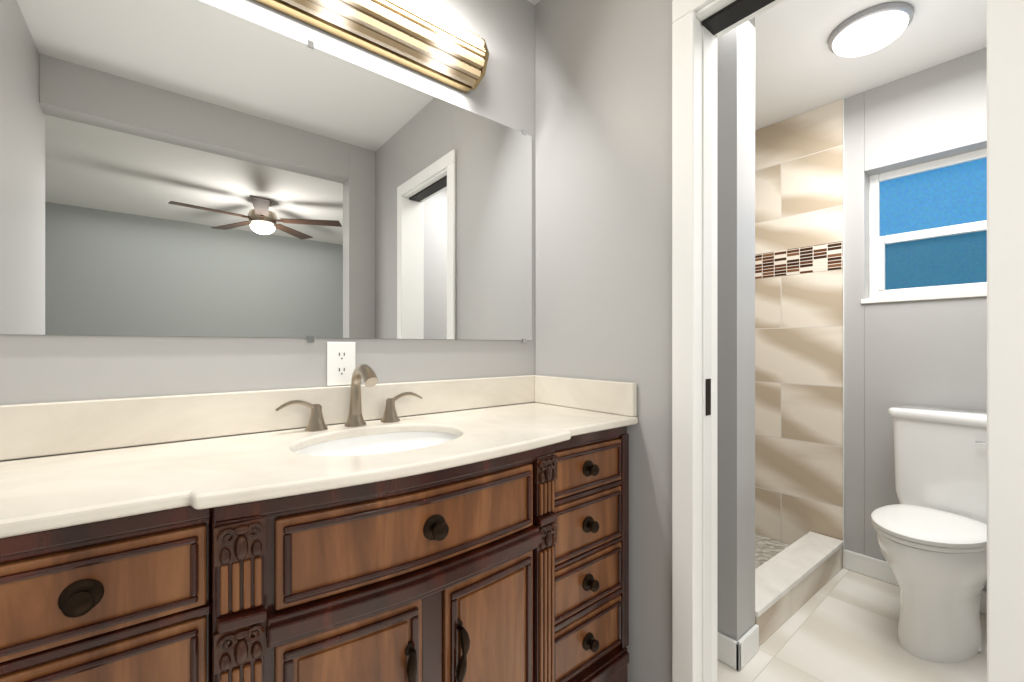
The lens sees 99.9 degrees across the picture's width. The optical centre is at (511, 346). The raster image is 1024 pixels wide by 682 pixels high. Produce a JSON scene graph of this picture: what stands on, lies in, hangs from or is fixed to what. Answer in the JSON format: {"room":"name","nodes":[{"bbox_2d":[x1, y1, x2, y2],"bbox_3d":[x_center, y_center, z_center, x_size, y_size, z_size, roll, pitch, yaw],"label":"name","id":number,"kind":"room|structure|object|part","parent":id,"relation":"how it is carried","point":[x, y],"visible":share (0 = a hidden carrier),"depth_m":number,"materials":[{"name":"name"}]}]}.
{"room":"bathroom","nodes":[
{"label":"bathroom","id":0,"kind":"room"},
{"bbox_2d":[0,0,534,461],"bbox_3d":[-0.547,-0.090,1.208,1.780,2.420,0.125,0,0,-39],"label":"wall","id":1,"kind":"structure","parent":0,"point":[45,368],"depth_m":1.12,"materials":[{"name":"grey paint"}]},
{"bbox_2d":[0,0,531,339],"bbox_3d":[-0.509,-0.406,1.151,1.498,0.768,0.006,0,0,-39],"label":"mirror","id":2,"kind":"object","parent":1,"relation":"attached to","point":[198,168],"visible":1,"depth_m":1.02,"materials":[{"name":"clear glass"}]},
{"bbox_2d":[307,39,525,342],"bbox_3d":[-0.241,-0.406,1.362,0.756,0.792,0.002,0,0,-39],"label":"clips","id":3,"kind":"object","parent":2,"relation":"attached to","point":[310,43],"visible":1,"depth_m":1.13,"materials":[{"name":"silver metal"}]},
{"bbox_2d":[0,375,535,459],"bbox_3d":[-0.499,0.159,1.149,1.524,0.101,0.020,0,0,-39],"label":"backsplash","id":4,"kind":"structure","parent":1,"relation":"attached to","point":[30,429],"depth_m":0.95,"materials":[{"name":"beige stone"}]},
{"bbox_2d":[327,342,354,385],"bbox_3d":[-0.469,0.048,1.183,0.076,0.120,0.006,0,0,-39],"label":"electrical outlet","id":5,"kind":"object","parent":1,"relation":"attached to","point":[340,362],"visible":0.85,"depth_m":1.18,"materials":[{"name":"white plastic"}]},
{"bbox_2d":[254,0,488,92],"bbox_3d":[-0.477,-0.925,1.130,0.920,0.157,0.160,0,0,-39],"label":"sconce","id":6,"kind":"object","parent":1,"relation":"attached to","point":[415,35],"visible":1,"depth_m":1.22,"materials":[{"name":"gold metal"}]},
{"bbox_2d":[528,0,539,4],"bbox_3d":[0.941,-1.340,-0.209,5.400,0.080,5.350,0,0,-39],"label":"ceiling","id":7,"kind":"structure","parent":0,"point":[534,2],"depth_m":1.62,"materials":[{"name":"white paint"}]},
{"bbox_2d":[535,0,672,681],"bbox_3d":[0.331,-0.090,1.438,0.125,2.420,0.618,0,0,-39],"label":"wall","id":8,"kind":"structure","parent":0,"point":[603,189],"depth_m":1.33,"materials":[{"name":"grey paint"}]},
{"bbox_2d":[536,376,636,415],"bbox_3d":[0.229,0.159,1.445,0.021,0.101,0.434,0,0,-39],"label":"backsplash","id":9,"kind":"structure","parent":8,"relation":"attached to","point":[619,397],"depth_m":1.40,"materials":[{"name":"beige stone"}]},
{"bbox_2d":[717,17,754,640],"bbox_3d":[0.489,-0.090,1.978,0.150,2.420,1.120,0,0,-39],"label":"wall","id":10,"kind":"structure","parent":0,"point":[736,334],"depth_m":1.53,"materials":[{"name":"grey paint"}]},
{"bbox_2d":[717,568,986,681],"bbox_3d":[0.941,1.160,-0.209,5.400,0.080,5.350,0,0,-39],"label":"floor","id":11,"kind":"structure","parent":0,"point":[841,625],"depth_m":1.59,"materials":[{"name":"tile"}]},
{"bbox_2d":[0,428,628,681],"bbox_3d":[-0.279,0.676,0.993,1.346,0.887,0.521,0,0,-39],"label":"bathroom vanity","id":12,"kind":"object","parent":11,"relation":"on","point":[484,544],"depth_m":0.73,"materials":[{"name":"brown wood"}]},
{"bbox_2d":[0,400,637,547],"bbox_3d":[-0.337,0.221,0.949,1.524,0.022,0.492,0,0,-39],"label":"countertop","id":13,"kind":"structure","parent":12,"relation":"on","point":[52,497],"depth_m":0.74,"materials":[{"name":"beige stone"}]},
{"bbox_2d":[272,364,423,431],"bbox_3d":[-0.384,0.128,1.102,0.381,0.164,0.155,0,0,-39],"label":"faucet","id":14,"kind":"object","parent":13,"relation":"on","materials":[{"name":"silver metal"}]},
{"bbox_2d":[296,424,463,459],"bbox_3d":[-0.296,0.301,0.993,0.407,0.163,0.310,0,0,-39],"label":"sink","id":15,"kind":"object","parent":13,"relation":"in","point":[344,443],"depth_m":1.12,"materials":[{"name":"white ceramic"}]},
{"bbox_2d":[755,534,789,568],"bbox_3d":[0.927,1.103,2.332,0.950,0.035,0.858,0,0,-39],"label":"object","id":16,"kind":"structure","parent":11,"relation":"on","point":[766,548],"depth_m":2.31,"materials":[{"name":"beige tile"}]},
{"bbox_2d":[755,546,842,646],"bbox_3d":[1.242,1.061,1.929,0.956,0.118,0.165,0,0,-39],"label":"shower curb","id":17,"kind":"object","parent":11,"relation":"on","point":[775,617],"depth_m":1.82,"materials":[{"name":"beige tile"}]},
{"bbox_2d":[755,531,843,616],"bbox_3d":[1.242,0.990,1.929,0.956,0.024,0.177,0,0,-39],"label":"curb","id":18,"kind":"object","parent":17,"relation":"on","point":[780,575],"visible":0.79,"depth_m":1.91,"materials":[{"name":"beige stone"}]},
{"bbox_2d":[871,405,986,662],"bbox_3d":[1.642,0.696,1.653,0.622,0.850,0.420,0,0,-28],"label":"toilet","id":19,"kind":"object","parent":11,"relation":"on","point":[931,530],"visible":0.77,"depth_m":1.59,"materials":[{"name":"white ceramic"}]},
{"bbox_3d":[1.555,0.673,1.607,0.425,0.047,0.322,0,0,-28],"label":"seat","id":20,"kind":"part","parent":19,"relation":"part of","materials":[{"name":"white plastic"}]},
{"bbox_2d":[755,0,986,129],"bbox_3d":[1.094,-1.274,1.748,1.448,0.049,1.998,0,0,-39],"label":"ceiling","id":21,"kind":"structure","parent":0,"point":[800,67],"depth_m":1.82,"materials":[{"name":"white paint"}]},
{"bbox_2d":[828,2,912,56],"bbox_3d":[1.400,-1.212,1.687,0.256,0.074,0.256,0,0,-39],"label":"dome","id":22,"kind":"object","parent":21,"relation":"attached to","point":[870,30],"visible":1,"depth_m":1.63,"materials":[{"name":"white glass"}]},
{"bbox_2d":[845,47,986,590],"bbox_3d":[1.640,-0.090,2.384,0.200,2.420,1.939,0,0,-39],"label":"wall","id":23,"kind":"structure","parent":0,"point":[928,353],"depth_m":2.03,"materials":[{"name":"grey paint"}]},
{"bbox_2d":[755,99,842,544],"bbox_3d":[1.349,-0.065,2.575,0.012,2.369,1.034,0,0,-39],"label":"shower wall tile","id":24,"kind":"structure","parent":23,"relation":"attached to","point":[799,359],"depth_m":2.32,"materials":[{"name":"beige tile"}]},
{"bbox_2d":[755,241,842,278],"bbox_3d":[1.344,-0.460,2.571,0.002,0.140,1.033,0,0,-39],"label":"mosaic","id":25,"kind":"object","parent":24,"relation":"attached to","point":[818,258],"visible":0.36,"depth_m":2.31},
{"bbox_2d":[843,98,844,568],"bbox_3d":[1.673,-0.065,2.169,0.018,2.369,0.004,0,0,-39],"label":"shower trim edge","id":26,"kind":"object","parent":23,"relation":"attached to","point":[843,328],"visible":1,"depth_m":2.16,"materials":[{"name":"white"}]},
{"bbox_2d":[844,549,986,614],"bbox_3d":[1.967,1.072,1.807,0.017,0.094,0.930,0,0,-39],"label":"baseboard","id":27,"kind":"structure","parent":23,"relation":"attached to","point":[853,561],"depth_m":2.08,"materials":[{"name":"white"}]},
{"bbox_2d":[861,291,986,303],"bbox_3d":[1.984,-0.220,1.866,0.107,0.023,0.727,0,0,-39],"label":"window sill","id":28,"kind":"structure","parent":23,"relation":"on","point":[931,297],"depth_m":1.93,"materials":[{"name":"white wood"}]},
{"bbox_2d":[869,148,986,298],"bbox_3d":[2.045,-0.545,1.915,0.061,0.630,0.703,0,0,-39],"label":"window","id":29,"kind":"structure","parent":23,"relation":"in","point":[927,228],"depth_m":2.01,"materials":[{"name":"white"}]},
{"bbox_3d":[0.703,-1.098,0.979,0.125,0.405,0.560,0,0,-39],"label":"wall","id":30,"kind":"structure","parent":0,"visible":0},
{"bbox_2d":[672,0,1023,681],"bbox_3d":[0.697,0.086,0.975,0.148,2.067,0.642,0,0,-39],"label":"door frame","id":31,"kind":"structure","parent":30,"relation":"in","point":[1005,340],"depth_m":0.73,"materials":[{"name":"white wood"}]},
{"bbox_2d":[702,26,711,681],"bbox_3d":[0.537,0.117,1.184,0.046,1.983,0.004,0,0,-39],"label":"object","id":32,"kind":"structure","parent":31,"relation":"attached to","point":[706,352],"depth_m":1.18,"materials":[{"name":"white wood"}]},
{"bbox_2d":[706,379,710,415],"bbox_3d":[0.539,0.140,1.182,0.026,0.100,0.002,0,0,-39],"label":"door latch","id":33,"kind":"object","parent":32,"relation":"attached to","point":[708,396],"depth_m":1.18,"materials":[{"name":"brown metal"}]},
{"bbox_2d":[702,0,774,34],"bbox_3d":[0.703,-0.874,0.980,0.065,0.010,0.522,0,0,-39],"label":"track","id":34,"kind":"object","parent":31,"relation":"attached to","point":[734,12],"visible":1,"depth_m":1.13,"materials":[{"name":"black metal"}]}
]}

